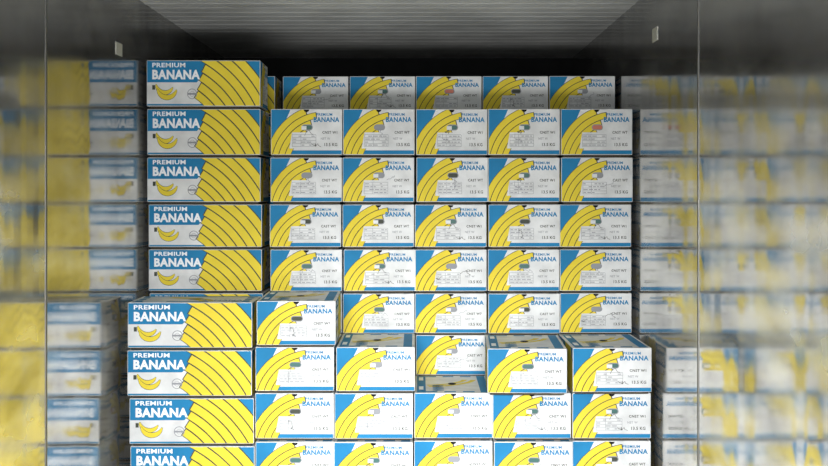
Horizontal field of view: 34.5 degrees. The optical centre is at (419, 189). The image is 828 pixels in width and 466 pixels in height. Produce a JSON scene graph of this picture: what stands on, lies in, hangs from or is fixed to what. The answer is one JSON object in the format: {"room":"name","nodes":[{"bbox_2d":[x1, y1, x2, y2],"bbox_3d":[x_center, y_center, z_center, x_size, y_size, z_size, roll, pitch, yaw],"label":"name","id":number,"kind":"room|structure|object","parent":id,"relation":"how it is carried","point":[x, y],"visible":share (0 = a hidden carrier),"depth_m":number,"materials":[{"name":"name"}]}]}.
{"room":"truck cargo interior","nodes":[
{"label":"truck cargo interior","id":0,"kind":"room"},
{"bbox_2d":[0,0,224,465],"bbox_3d":[-1.340,0.394,3.700,0.080,2.547,10.400,0,0,0],"label":"wall","id":1,"kind":"structure","parent":0,"point":[98,247],"depth_m":5.04,"materials":[{"name":"silver metal"}]},
{"bbox_2d":[140,0,638,57],"bbox_3d":[-0.142,-0.911,3.740,2.475,0.066,10.480,0,0,0],"label":"ceiling","id":2,"kind":"structure","parent":0,"point":[230,28],"depth_m":7.23,"materials":[{"name":"grey metal"}]},
{"bbox_2d":[225,58,571,195],"bbox_3d":[-0.142,0.394,8.940,2.475,2.547,0.080,0,0,0],"label":"wall","id":3,"kind":"structure","parent":0,"point":[279,68],"depth_m":8.90,"materials":[{"name":"grey metal"}]},
{"bbox_2d":[572,0,827,465],"bbox_3d":[1.055,0.394,3.700,0.080,2.547,10.400,0,0,0],"label":"wall","id":4,"kind":"structure","parent":0,"point":[763,64],"depth_m":4.34,"materials":[{"name":"silver metal"}]},
{"bbox_3d":[-0.143,1.697,3.740,2.475,0.060,10.480,0,0,0],"label":"floor","id":5,"kind":"structure","parent":0,"visible":0},
{"bbox_3d":[-0.533,1.569,6.540,0.340,0.196,0.538,0,0,0],"label":"box","id":6,"kind":"object","parent":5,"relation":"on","visible":0},
{"bbox_3d":[-0.533,1.372,6.532,0.340,0.196,0.538,0,0,0],"label":"box","id":7,"kind":"object","parent":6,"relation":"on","visible":0},
{"bbox_3d":[-0.533,1.175,6.542,0.340,0.196,0.538,0,0,0],"label":"box","id":8,"kind":"object","parent":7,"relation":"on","visible":0},
{"bbox_3d":[-0.535,0.977,6.525,0.340,0.196,0.538,0,0,0],"label":"box","id":9,"kind":"object","parent":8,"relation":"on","visible":0},
{"bbox_3d":[-0.534,0.780,6.551,0.340,0.196,0.538,0,0,0],"label":"box","id":10,"kind":"object","parent":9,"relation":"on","visible":0},
{"bbox_2d":[340,290,344,332],"bbox_3d":[-0.533,0.583,6.539,0.340,0.196,0.538,0,0,0],"label":"box","id":11,"kind":"object","parent":10,"relation":"on","point":[342,291],"visible":0.05,"depth_m":6.31,"materials":[{"name":"grey"}]},
{"bbox_2d":[270,246,344,291],"bbox_3d":[-0.533,0.381,6.522,0.340,0.205,0.538,0,0,0],"label":"box","id":12,"kind":"object","parent":11,"relation":"on","point":[291,270],"visible":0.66,"depth_m":6.25,"materials":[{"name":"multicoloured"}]},
{"bbox_2d":[269,203,344,248],"bbox_3d":[-0.536,0.172,6.534,0.340,0.210,0.538,0,0,0],"label":"box","id":13,"kind":"object","parent":12,"relation":"on","point":[291,226],"visible":0.78,"depth_m":6.27,"materials":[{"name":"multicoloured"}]},
{"bbox_2d":[270,157,344,203],"bbox_3d":[-0.536,-0.044,6.539,0.340,0.219,0.538,0,0,0],"label":"box","id":14,"kind":"object","parent":13,"relation":"on","point":[300,180],"visible":0.81,"depth_m":6.27,"materials":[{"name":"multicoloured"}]},
{"bbox_2d":[271,109,345,157],"bbox_3d":[-0.531,-0.268,6.533,0.340,0.226,0.538,0,0,0],"label":"box","id":15,"kind":"object","parent":14,"relation":"on","point":[295,133],"visible":0.82,"depth_m":6.27,"materials":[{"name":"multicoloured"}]},
{"bbox_3d":[-0.196,1.569,6.543,0.340,0.196,0.538,0,0,0],"label":"box","id":16,"kind":"object","parent":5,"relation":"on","visible":0},
{"bbox_3d":[-0.191,1.372,6.550,0.340,0.196,0.538,0,0,0],"label":"box","id":17,"kind":"object","parent":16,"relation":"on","visible":0},
{"bbox_3d":[-0.194,1.175,6.536,0.340,0.196,0.538,0,0,0],"label":"box","id":18,"kind":"object","parent":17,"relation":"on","visible":0},
{"bbox_3d":[-0.193,0.977,6.548,0.340,0.196,0.538,0,0,0],"label":"box","id":19,"kind":"object","parent":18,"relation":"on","visible":0},
{"bbox_3d":[-0.194,0.780,6.551,0.340,0.196,0.538,0,0,0],"label":"box","id":20,"kind":"object","parent":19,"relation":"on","visible":0},
{"bbox_2d":[343,291,414,333],"bbox_3d":[-0.193,0.583,6.525,0.340,0.196,0.538,0,0,0],"label":"box","id":21,"kind":"object","parent":20,"relation":"on","point":[363,313],"visible":0.71,"depth_m":6.26,"materials":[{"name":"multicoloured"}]},
{"bbox_2d":[343,245,414,292],"bbox_3d":[-0.192,0.381,6.529,0.340,0.205,0.538,0,0,0],"label":"box","id":22,"kind":"object","parent":21,"relation":"on","point":[364,270],"visible":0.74,"depth_m":6.26,"materials":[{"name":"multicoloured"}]},
{"bbox_2d":[342,203,414,248],"bbox_3d":[-0.196,0.172,6.530,0.340,0.210,0.538,0,0,0],"label":"box","id":23,"kind":"object","parent":22,"relation":"on","point":[364,226],"visible":0.94,"depth_m":6.26,"materials":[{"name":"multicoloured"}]},
{"bbox_2d":[342,157,414,203],"bbox_3d":[-0.194,-0.044,6.528,0.340,0.219,0.538,0,0,0],"label":"box","id":24,"kind":"object","parent":23,"relation":"on","point":[373,180],"visible":1,"depth_m":6.26,"materials":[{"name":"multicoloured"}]},
{"bbox_2d":[343,109,414,157],"bbox_3d":[-0.194,-0.268,6.530,0.340,0.226,0.538,0,0,0],"label":"box","id":25,"kind":"object","parent":24,"relation":"on","point":[367,133],"visible":1,"depth_m":6.26,"materials":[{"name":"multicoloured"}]},
{"bbox_3d":[0.144,1.569,6.533,0.340,0.196,0.538,0,0,0],"label":"box","id":26,"kind":"object","parent":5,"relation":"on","visible":0},
{"bbox_3d":[0.144,1.372,6.547,0.340,0.196,0.538,0,0,0],"label":"box","id":27,"kind":"object","parent":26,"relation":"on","visible":0},
{"bbox_3d":[0.145,1.175,6.526,0.340,0.196,0.538,0,0,0],"label":"box","id":28,"kind":"object","parent":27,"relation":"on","visible":0},
{"bbox_3d":[0.150,0.977,6.542,0.340,0.196,0.538,0,0,0],"label":"box","id":29,"kind":"object","parent":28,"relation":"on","visible":0},
{"bbox_2d":[416,333,486,375],"bbox_3d":[0.149,0.780,6.548,0.340,0.196,0.538,0,0,0],"label":"box","id":30,"kind":"object","parent":29,"relation":"on","point":[436,355],"visible":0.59,"depth_m":6.28,"materials":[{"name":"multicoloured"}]},
{"bbox_2d":[415,291,486,334],"bbox_3d":[0.145,0.583,6.534,0.340,0.196,0.538,0,0,0],"label":"box","id":31,"kind":"object","parent":30,"relation":"on","point":[435,313],"visible":0.78,"depth_m":6.27,"materials":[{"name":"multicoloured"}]},
{"bbox_2d":[415,247,486,292],"bbox_3d":[0.145,0.381,6.528,0.340,0.205,0.538,0,0,0],"label":"box","id":32,"kind":"object","parent":31,"relation":"on","point":[436,270],"visible":0.87,"depth_m":6.26,"materials":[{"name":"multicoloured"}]},
{"bbox_2d":[415,203,486,248],"bbox_3d":[0.145,0.172,6.524,0.340,0.210,0.538,0,0,0],"label":"box","id":33,"kind":"object","parent":32,"relation":"on","point":[437,226],"visible":0.96,"depth_m":6.26,"materials":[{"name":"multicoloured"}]},
{"bbox_2d":[416,157,487,203],"bbox_3d":[0.150,-0.044,6.531,0.340,0.219,0.538,0,0,0],"label":"box","id":34,"kind":"object","parent":33,"relation":"on","point":[446,180],"visible":1,"depth_m":6.26,"materials":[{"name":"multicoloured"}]},
{"bbox_2d":[416,109,487,157],"bbox_3d":[0.150,-0.268,6.546,0.340,0.226,0.538,0,0,0],"label":"box","id":35,"kind":"object","parent":34,"relation":"on","point":[440,133],"visible":1,"depth_m":6.28,"materials":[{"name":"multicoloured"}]},
{"bbox_3d":[0.488,1.569,6.530,0.340,0.196,0.538,0,0,0],"label":"box","id":36,"kind":"object","parent":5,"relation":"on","visible":0},
{"bbox_3d":[0.488,1.372,6.524,0.340,0.196,0.538,0,0,0],"label":"box","id":37,"kind":"object","parent":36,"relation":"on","visible":0},
{"bbox_3d":[0.486,1.175,6.528,0.340,0.196,0.538,0,0,0],"label":"box","id":38,"kind":"object","parent":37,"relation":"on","visible":0},
{"bbox_3d":[0.488,0.977,6.522,0.340,0.196,0.538,0,0,0],"label":"box","id":39,"kind":"object","parent":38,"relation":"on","visible":0},
{"bbox_3d":[0.485,0.780,6.525,0.340,0.196,0.538,0,0,0],"label":"box","id":40,"kind":"object","parent":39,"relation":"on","visible":0},
{"bbox_2d":[485,290,559,334],"bbox_3d":[0.487,0.583,6.524,0.340,0.196,0.538,0,0,0],"label":"box","id":41,"kind":"object","parent":40,"relation":"on","point":[507,313],"visible":0.69,"depth_m":6.26,"materials":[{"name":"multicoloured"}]},
{"bbox_2d":[484,246,558,292],"bbox_3d":[0.488,0.381,6.533,0.340,0.205,0.538,0,0,0],"label":"box","id":42,"kind":"object","parent":41,"relation":"on","point":[508,270],"visible":0.75,"depth_m":6.27,"materials":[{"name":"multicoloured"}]},
{"bbox_2d":[485,203,559,248],"bbox_3d":[0.489,0.172,6.533,0.340,0.210,0.538,0,0,0],"label":"box","id":43,"kind":"object","parent":42,"relation":"on","point":[509,226],"visible":0.8,"depth_m":6.27,"materials":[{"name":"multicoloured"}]},
{"bbox_2d":[485,158,559,203],"bbox_3d":[0.489,-0.044,6.544,0.340,0.219,0.538,0,0,0],"label":"box","id":44,"kind":"object","parent":43,"relation":"on","point":[510,180],"visible":0.8,"depth_m":6.28,"materials":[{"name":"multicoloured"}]},
{"bbox_2d":[485,109,559,157],"bbox_3d":[0.487,-0.268,6.524,0.340,0.226,0.538,0,0,0],"label":"box","id":45,"kind":"object","parent":44,"relation":"on","point":[511,133],"visible":0.78,"depth_m":6.26,"materials":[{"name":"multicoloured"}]},
{"bbox_3d":[0.830,1.569,6.535,0.340,0.196,0.538,0,0,0],"label":"box","id":46,"kind":"object","parent":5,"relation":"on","visible":0},
{"bbox_3d":[0.826,1.372,6.536,0.340,0.196,0.538,0,0,0],"label":"box","id":47,"kind":"object","parent":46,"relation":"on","visible":0},
{"bbox_3d":[0.830,1.175,6.546,0.340,0.196,0.538,0,0,0],"label":"box","id":48,"kind":"object","parent":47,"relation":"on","visible":0},
{"bbox_3d":[0.829,0.977,6.545,0.340,0.196,0.538,0,0,0],"label":"box","id":49,"kind":"object","parent":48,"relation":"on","visible":0},
{"bbox_3d":[0.828,0.780,6.545,0.340,0.196,0.538,0,0,0],"label":"box","id":50,"kind":"object","parent":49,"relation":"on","visible":0},
{"bbox_2d":[557,291,631,333],"bbox_3d":[0.828,0.583,6.549,0.340,0.196,0.538,0,0,0],"label":"box","id":51,"kind":"object","parent":50,"relation":"on","point":[580,313],"visible":0.66,"depth_m":6.28,"materials":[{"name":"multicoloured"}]},
{"bbox_2d":[557,247,630,292],"bbox_3d":[0.827,0.381,6.541,0.340,0.205,0.538,0,0,0],"label":"box","id":52,"kind":"object","parent":51,"relation":"on","point":[580,270],"visible":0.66,"depth_m":6.27,"materials":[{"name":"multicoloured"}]},
{"bbox_2d":[557,203,630,248],"bbox_3d":[0.826,0.172,6.537,0.340,0.210,0.538,0,0,0],"label":"box","id":53,"kind":"object","parent":52,"relation":"on","point":[582,226],"visible":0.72,"depth_m":6.27,"materials":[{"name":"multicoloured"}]},
{"bbox_2d":[557,157,632,203],"bbox_3d":[0.828,-0.044,6.527,0.340,0.219,0.538,0,0,0],"label":"box","id":54,"kind":"object","parent":53,"relation":"on","point":[590,180],"visible":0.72,"depth_m":6.26,"materials":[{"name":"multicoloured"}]},
{"bbox_2d":[555,109,631,157],"bbox_3d":[0.827,-0.268,6.529,0.340,0.226,0.538,0,0,0],"label":"box","id":55,"kind":"object","parent":54,"relation":"on","point":[584,133],"visible":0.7,"depth_m":6.26,"materials":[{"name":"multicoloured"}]},
{"bbox_3d":[-0.989,1.569,6.433,0.538,0.196,0.340,0,0,0],"label":"box","id":56,"kind":"object","parent":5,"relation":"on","visible":0},
{"bbox_3d":[-0.991,1.372,6.427,0.538,0.196,0.340,0,0,0],"label":"box","id":57,"kind":"object","parent":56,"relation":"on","visible":0},
{"bbox_3d":[-0.998,1.175,6.426,0.538,0.196,0.340,0,0,0],"label":"box","id":58,"kind":"object","parent":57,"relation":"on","visible":0},
{"bbox_3d":[-0.999,0.977,6.446,0.538,0.196,0.340,0,0,0],"label":"box","id":59,"kind":"object","parent":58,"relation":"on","visible":0},
{"bbox_3d":[-1.003,0.780,6.448,0.538,0.196,0.340,0,0,0],"label":"box","id":60,"kind":"object","parent":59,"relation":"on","visible":0},
{"bbox_2d":[150,288,270,296],"bbox_3d":[-1.004,0.583,6.437,0.538,0.196,0.340,0,0,0],"label":"box","id":61,"kind":"object","parent":60,"relation":"on","point":[262,293],"visible":0.07,"depth_m":6.27,"materials":[{"name":"grey"}]},
{"bbox_2d":[149,246,269,292],"bbox_3d":[-1.010,0.381,6.443,0.538,0.205,0.340,0,0,0],"label":"box","id":62,"kind":"object","parent":61,"relation":"on","point":[170,270],"visible":0.96,"depth_m":6.27,"materials":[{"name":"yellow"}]},
{"bbox_2d":[149,204,269,248],"bbox_3d":[-1.009,0.172,6.437,0.538,0.210,0.340,0,0,0],"label":"box","id":63,"kind":"object","parent":62,"relation":"on","point":[171,226],"visible":0.98,"depth_m":6.27,"materials":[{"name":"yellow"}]},
{"bbox_2d":[147,157,268,203],"bbox_3d":[-1.014,-0.044,6.433,0.538,0.219,0.340,0,0,0],"label":"box","id":64,"kind":"object","parent":63,"relation":"on","point":[170,180],"visible":1,"depth_m":6.26,"materials":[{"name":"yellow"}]},
{"bbox_2d":[147,109,268,158],"bbox_3d":[-1.014,-0.268,6.434,0.538,0.226,0.340,0,0,0],"label":"box","id":65,"kind":"object","parent":64,"relation":"on","point":[170,132],"visible":0.99,"depth_m":6.26,"materials":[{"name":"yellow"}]},
{"bbox_2d":[147,60,266,110],"bbox_3d":[-1.017,-0.496,6.426,0.538,0.226,0.340,0,0,-1],"label":"box","id":66,"kind":"object","parent":65,"relation":"on","point":[171,84],"visible":1,"depth_m":6.26,"materials":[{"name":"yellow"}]},
{"bbox_3d":[-0.534,1.464,7.113,0.340,0.406,0.538,0,0,0],"label":"box","id":67,"kind":"object","parent":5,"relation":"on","visible":0},
{"bbox_3d":[-0.533,1.158,7.115,0.340,0.204,0.538,0,0,0],"label":"box","id":68,"kind":"object","parent":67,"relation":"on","visible":0},
{"bbox_3d":[-0.536,0.953,7.106,0.340,0.204,0.538,0,0,0],"label":"box","id":69,"kind":"object","parent":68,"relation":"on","visible":0},
{"bbox_3d":[-0.534,0.748,7.119,0.339,0.204,0.538,0,0,0],"label":"box","id":70,"kind":"object","parent":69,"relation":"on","visible":0},
{"bbox_3d":[-0.531,0.543,7.111,0.340,0.204,0.538,0,0,0],"label":"box","id":71,"kind":"object","parent":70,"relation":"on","visible":0},
{"bbox_3d":[-0.534,0.338,7.094,0.340,0.204,0.538,0,0,0],"label":"box","id":72,"kind":"object","parent":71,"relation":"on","visible":0},
{"bbox_3d":[-0.534,0.133,7.114,0.340,0.204,0.538,0,0,0],"label":"box","id":73,"kind":"object","parent":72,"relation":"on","visible":0},
{"bbox_3d":[-0.532,-0.072,7.097,0.340,0.204,0.538,0,0,0],"label":"box","id":74,"kind":"object","parent":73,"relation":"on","visible":0},
{"bbox_3d":[-0.534,-0.277,7.120,0.340,0.204,0.538,0,0,0],"label":"box","id":75,"kind":"object","parent":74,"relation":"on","visible":0},
{"bbox_2d":[283,76,349,109],"bbox_3d":[-0.537,-0.482,7.116,0.340,0.204,0.538,0,0,0],"label":"box","id":76,"kind":"object","parent":75,"relation":"on","point":[299,92],"visible":0.66,"depth_m":6.85,"materials":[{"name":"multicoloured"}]},
{"bbox_3d":[-0.192,1.464,7.119,0.340,0.406,0.538,0,0,0],"label":"box","id":77,"kind":"object","parent":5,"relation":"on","visible":0},
{"bbox_3d":[-0.192,1.158,7.104,0.340,0.204,0.538,0,0,0],"label":"box","id":78,"kind":"object","parent":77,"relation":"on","visible":0},
{"bbox_3d":[-0.195,0.953,7.094,0.340,0.204,0.538,0,0,0],"label":"box","id":79,"kind":"object","parent":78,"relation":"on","visible":0},
{"bbox_3d":[-0.191,0.748,7.119,0.340,0.204,0.538,0,0,0],"label":"box","id":80,"kind":"object","parent":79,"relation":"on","visible":0},
{"bbox_3d":[-0.193,0.543,7.098,0.340,0.204,0.538,0,0,0],"label":"box","id":81,"kind":"object","parent":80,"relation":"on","visible":0},
{"bbox_3d":[-0.195,0.338,7.099,0.340,0.204,0.538,0,0,0],"label":"box","id":82,"kind":"object","parent":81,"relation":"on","visible":0},
{"bbox_3d":[-0.194,0.133,7.110,0.340,0.204,0.538,0,0,0],"label":"box","id":83,"kind":"object","parent":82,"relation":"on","visible":0},
{"bbox_2d":[414,158,415,193],"bbox_3d":[-0.192,-0.072,7.106,0.340,0.204,0.538,0,0,0],"label":"box","id":84,"kind":"object","parent":83,"relation":"on","point":[414,158],"visible":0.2,"depth_m":6.97,"materials":[{"name":"grey"}]},
{"bbox_2d":[415,118,415,156],"bbox_3d":[-0.191,-0.277,7.092,0.340,0.204,0.538,0,0,0],"label":"box","id":85,"kind":"object","parent":84,"relation":"on","point":[415,118],"visible":0.13,"depth_m":6.92,"materials":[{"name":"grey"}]},
{"bbox_2d":[350,76,415,117],"bbox_3d":[-0.192,-0.482,7.107,0.340,0.204,0.538,0,0,0],"label":"box","id":86,"kind":"object","parent":85,"relation":"on","point":[366,92],"visible":0.86,"depth_m":6.84,"materials":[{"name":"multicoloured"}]},
{"bbox_3d":[0.146,1.464,7.094,0.340,0.406,0.538,0,0,0],"label":"box","id":87,"kind":"object","parent":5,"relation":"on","visible":0},
{"bbox_3d":[0.145,1.158,7.099,0.340,0.204,0.538,0,0,0],"label":"box","id":88,"kind":"object","parent":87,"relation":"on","visible":0},
{"bbox_3d":[0.145,0.953,7.119,0.340,0.204,0.538,0,0,0],"label":"box","id":89,"kind":"object","parent":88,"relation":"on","visible":0},
{"bbox_3d":[0.147,0.748,7.107,0.340,0.204,0.538,0,0,0],"label":"box","id":90,"kind":"object","parent":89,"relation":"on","visible":0},
{"bbox_3d":[0.144,0.543,7.108,0.340,0.204,0.538,0,0,0],"label":"box","id":91,"kind":"object","parent":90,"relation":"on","visible":0},
{"bbox_3d":[0.147,0.338,7.101,0.340,0.204,0.538,0,0,0],"label":"box","id":92,"kind":"object","parent":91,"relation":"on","visible":0},
{"bbox_3d":[0.145,0.133,7.104,0.340,0.204,0.538,0,0,0],"label":"box","id":93,"kind":"object","parent":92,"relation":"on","visible":0},
{"bbox_3d":[0.150,-0.072,7.095,0.340,0.204,0.538,0,0,0],"label":"box","id":94,"kind":"object","parent":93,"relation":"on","visible":0},
{"bbox_3d":[0.150,-0.277,7.097,0.340,0.204,0.538,0,0,0],"label":"box","id":95,"kind":"object","parent":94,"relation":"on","visible":0},
{"bbox_2d":[416,76,481,108],"bbox_3d":[0.148,-0.482,7.102,0.340,0.204,0.538,0,0,0],"label":"box","id":96,"kind":"object","parent":95,"relation":"on","point":[432,92],"visible":0.87,"depth_m":6.83,"materials":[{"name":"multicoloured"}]},
{"bbox_3d":[0.488,1.464,7.096,0.340,0.406,0.538,0,0,0],"label":"box","id":97,"kind":"object","parent":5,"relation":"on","visible":0},
{"bbox_3d":[0.489,1.158,7.107,0.340,0.204,0.538,0,0,0],"label":"box","id":98,"kind":"object","parent":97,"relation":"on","visible":0},
{"bbox_3d":[0.491,0.953,7.098,0.340,0.204,0.538,0,0,0],"label":"box","id":99,"kind":"object","parent":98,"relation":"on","visible":0},
{"bbox_3d":[0.488,0.748,7.091,0.340,0.204,0.538,0,0,0],"label":"box","id":100,"kind":"object","parent":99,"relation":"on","visible":0},
{"bbox_3d":[0.487,0.543,7.101,0.340,0.204,0.538,0,0,0],"label":"box","id":101,"kind":"object","parent":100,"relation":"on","visible":0},
{"bbox_3d":[0.488,0.338,7.097,0.340,0.204,0.538,0,0,0],"label":"box","id":102,"kind":"object","parent":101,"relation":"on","visible":0},
{"bbox_3d":[0.490,0.133,7.110,0.340,0.204,0.538,0,0,0],"label":"box","id":103,"kind":"object","parent":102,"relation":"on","visible":0},
{"bbox_3d":[0.490,-0.072,7.096,0.340,0.204,0.538,0,0,0],"label":"box","id":104,"kind":"object","parent":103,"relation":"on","visible":0},
{"bbox_3d":[0.488,-0.277,7.112,0.340,0.204,0.538,0,0,0],"label":"box","id":105,"kind":"object","parent":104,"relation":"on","visible":0},
{"bbox_2d":[482,76,547,109],"bbox_3d":[0.490,-0.482,7.098,0.340,0.204,0.538,0,0,0],"label":"box","id":106,"kind":"object","parent":105,"relation":"on","point":[498,92],"visible":0.69,"depth_m":6.83,"materials":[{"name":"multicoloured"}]},
{"bbox_3d":[0.829,1.464,7.091,0.340,0.406,0.538,0,0,0],"label":"box","id":107,"kind":"object","parent":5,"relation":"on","visible":0},
{"bbox_3d":[0.830,1.158,7.111,0.340,0.204,0.538,0,0,0],"label":"box","id":108,"kind":"object","parent":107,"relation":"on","visible":0},
{"bbox_3d":[0.828,0.953,7.092,0.340,0.204,0.538,0,0,0],"label":"box","id":109,"kind":"object","parent":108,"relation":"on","visible":0},
{"bbox_3d":[0.830,0.748,7.090,0.340,0.204,0.538,0,0,0],"label":"box","id":110,"kind":"object","parent":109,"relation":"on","visible":0},
{"bbox_3d":[0.830,0.543,7.095,0.340,0.204,0.538,0,0,0],"label":"box","id":111,"kind":"object","parent":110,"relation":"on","visible":0},
{"bbox_3d":[0.829,0.338,7.121,0.340,0.204,0.538,0,0,0],"label":"box","id":112,"kind":"object","parent":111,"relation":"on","visible":0},
{"bbox_3d":[0.829,0.133,7.118,0.340,0.204,0.538,0,0,0],"label":"box","id":113,"kind":"object","parent":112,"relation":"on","visible":0},
{"bbox_3d":[0.826,-0.072,7.116,0.340,0.204,0.538,0,0,0],"label":"box","id":114,"kind":"object","parent":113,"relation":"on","visible":0},
{"bbox_3d":[0.829,-0.277,7.096,0.340,0.204,0.538,0,0,0],"label":"box","id":115,"kind":"object","parent":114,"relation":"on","visible":0},
{"bbox_2d":[548,76,614,108],"bbox_3d":[0.831,-0.482,7.091,0.340,0.204,0.538,0,0,0],"label":"box","id":116,"kind":"object","parent":115,"relation":"on","point":[564,92],"visible":0.7,"depth_m":6.83,"materials":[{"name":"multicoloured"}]},
{"bbox_3d":[-0.966,1.577,5.872,0.538,0.181,0.340,0,0,0],"label":"box","id":117,"kind":"object","parent":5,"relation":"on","visible":0},
{"bbox_3d":[-0.972,1.394,5.864,0.538,0.181,0.340,0,0,0],"label":"box","id":118,"kind":"object","parent":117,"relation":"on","visible":0},
{"bbox_2d":[130,438,257,465],"bbox_3d":[-0.971,1.198,5.873,0.538,0.208,0.340,0,0,0],"label":"box","id":119,"kind":"object","parent":118,"relation":"on","point":[140,455],"visible":0.6,"depth_m":5.70,"materials":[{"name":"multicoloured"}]},
{"bbox_2d":[129,391,256,444],"bbox_3d":[-0.976,0.991,5.871,0.538,0.204,0.340,0,0,0],"label":"box","id":120,"kind":"object","parent":119,"relation":"on","point":[153,421],"visible":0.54,"depth_m":5.70,"materials":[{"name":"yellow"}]},
{"bbox_2d":[127,344,256,397],"bbox_3d":[-0.984,0.786,5.869,0.538,0.204,0.340,0,0,0],"label":"box","id":121,"kind":"object","parent":120,"relation":"on","point":[150,373],"visible":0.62,"depth_m":5.70,"materials":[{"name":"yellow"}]},
{"bbox_2d":[128,296,260,349],"bbox_3d":[-0.984,0.581,5.872,0.538,0.204,0.340,0,0,0],"label":"box","id":122,"kind":"object","parent":121,"relation":"on","point":[154,322],"visible":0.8,"depth_m":5.70,"materials":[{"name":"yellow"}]},
{"bbox_3d":[-0.539,1.570,5.979,0.340,0.194,0.538,0,0,0],"label":"box","id":123,"kind":"object","parent":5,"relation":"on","visible":0},
{"bbox_3d":[-0.535,1.375,5.981,0.339,0.194,0.538,0,0,0],"label":"box","id":124,"kind":"object","parent":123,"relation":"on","visible":0},
{"bbox_2d":[255,438,334,465],"bbox_3d":[-0.534,1.175,5.957,0.340,0.204,0.538,0,0,0],"label":"box","id":125,"kind":"object","parent":124,"relation":"on","point":[267,452],"visible":0.44,"depth_m":5.69,"materials":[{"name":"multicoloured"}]},
{"bbox_2d":[255,387,335,439],"bbox_3d":[-0.536,0.970,5.974,0.340,0.204,0.538,0,0,0],"label":"box","id":126,"kind":"object","parent":125,"relation":"on","point":[278,416],"visible":0.57,"depth_m":5.71,"materials":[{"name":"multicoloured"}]},
{"bbox_2d":[255,334,340,392],"bbox_3d":[-0.535,0.768,5.966,0.340,0.197,0.538,0,0,0],"label":"box","id":127,"kind":"object","parent":126,"relation":"on","point":[277,369],"visible":0.66,"depth_m":5.70,"materials":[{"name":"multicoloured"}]},
{"bbox_2d":[256,291,340,346],"bbox_3d":[-0.532,0.570,5.943,0.340,0.197,0.538,0,0,-1],"label":"box","id":128,"kind":"object","parent":127,"relation":"on","point":[283,319],"visible":1,"depth_m":5.68,"materials":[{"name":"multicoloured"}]},
{"bbox_3d":[-0.199,1.570,5.967,0.340,0.194,0.538,0,0,0],"label":"box","id":129,"kind":"object","parent":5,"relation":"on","visible":0},
{"bbox_3d":[-0.195,1.375,5.953,0.340,0.194,0.538,0,0,0],"label":"box","id":130,"kind":"object","parent":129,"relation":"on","visible":0},
{"bbox_2d":[334,425,413,465],"bbox_3d":[-0.197,1.175,5.950,0.340,0.204,0.538,0,0,0],"label":"box","id":131,"kind":"object","parent":130,"relation":"on","point":[346,452],"visible":0.62,"depth_m":5.68,"materials":[{"name":"grey cardboard"}]},
{"bbox_2d":[334,391,413,439],"bbox_3d":[-0.199,0.970,5.971,0.340,0.204,0.538,0,0,0],"label":"box","id":132,"kind":"object","parent":131,"relation":"on","point":[357,416],"visible":0.72,"depth_m":5.70,"materials":[{"name":"grey cardboard"}]},
{"bbox_2d":[336,334,414,392],"bbox_3d":[-0.191,0.768,5.961,0.340,0.197,0.538,0,0,0],"label":"box","id":133,"kind":"object","parent":132,"relation":"on","point":[365,363],"visible":1,"depth_m":5.69,"materials":[{"name":"grey cardboard"}]},
{"bbox_3d":[0.141,1.570,5.979,0.340,0.194,0.538,0,0,0],"label":"box","id":134,"kind":"object","parent":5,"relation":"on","visible":0},
{"bbox_3d":[0.139,1.375,5.966,0.339,0.194,0.538,0,0,0],"label":"box","id":135,"kind":"object","parent":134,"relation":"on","visible":0},
{"bbox_2d":[414,438,492,465],"bbox_3d":[0.144,1.175,5.980,0.340,0.204,0.538,0,0,0],"label":"box","id":136,"kind":"object","parent":135,"relation":"on","point":[426,452],"visible":0.69,"depth_m":5.71,"materials":[{"name":"grey"}]},
{"bbox_2d":[414,376,491,439],"bbox_3d":[0.143,0.970,5.982,0.340,0.204,0.538,0,0,0],"label":"box","id":137,"kind":"object","parent":136,"relation":"on","point":[445,407],"visible":0.88,"depth_m":5.71,"materials":[{"name":"grey cardboard"}]},
{"bbox_3d":[0.480,1.570,5.960,0.340,0.194,0.538,0,0,0],"label":"box","id":138,"kind":"object","parent":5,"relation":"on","visible":0},
{"bbox_3d":[0.480,1.375,5.955,0.340,0.194,0.538,0,0,0],"label":"box","id":139,"kind":"object","parent":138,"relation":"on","visible":0},
{"bbox_2d":[492,438,572,465],"bbox_3d":[0.482,1.175,5.957,0.340,0.204,0.538,0,0,0],"label":"box","id":140,"kind":"object","parent":139,"relation":"on","point":[505,452],"visible":0.52,"depth_m":5.69,"materials":[{"name":"grey"}]},
{"bbox_2d":[492,389,570,439],"bbox_3d":[0.478,0.970,5.976,0.340,0.204,0.538,0,0,0],"label":"box","id":141,"kind":"object","parent":140,"relation":"on","point":[514,417],"visible":0.61,"depth_m":5.71,"materials":[{"name":"grey cardboard"}]},
{"bbox_2d":[485,335,566,394],"bbox_3d":[0.461,0.768,5.904,0.340,0.197,0.538,0,0,2],"label":"box","id":142,"kind":"object","parent":141,"relation":"on","point":[514,364],"visible":1,"depth_m":5.64,"materials":[{"name":"grey cardboard"}]},
{"bbox_3d":[0.819,1.570,5.964,0.340,0.194,0.538,0,0,0],"label":"box","id":143,"kind":"object","parent":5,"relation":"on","visible":0},
{"bbox_3d":[0.817,1.375,5.963,0.339,0.194,0.538,0,0,0],"label":"box","id":144,"kind":"object","parent":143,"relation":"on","visible":0},
{"bbox_2d":[570,437,650,465],"bbox_3d":[0.821,1.175,5.979,0.340,0.204,0.538,0,0,0],"label":"box","id":145,"kind":"object","parent":144,"relation":"on","point":[585,452],"visible":0.52,"depth_m":5.71,"materials":[{"name":"grey"}]},
{"bbox_2d":[567,385,650,439],"bbox_3d":[0.821,0.970,5.977,0.340,0.204,0.538,0,0,0],"label":"box","id":146,"kind":"object","parent":145,"relation":"on","point":[593,416],"visible":0.55,"depth_m":5.71,"materials":[{"name":"grey cardboard"}]},
{"bbox_2d":[559,334,651,393],"bbox_3d":[0.815,0.768,5.934,0.340,0.197,0.538,0,0,0],"label":"box","id":147,"kind":"object","parent":146,"relation":"on","point":[596,363],"visible":0.83,"depth_m":5.67,"materials":[{"name":"grey cardboard"}]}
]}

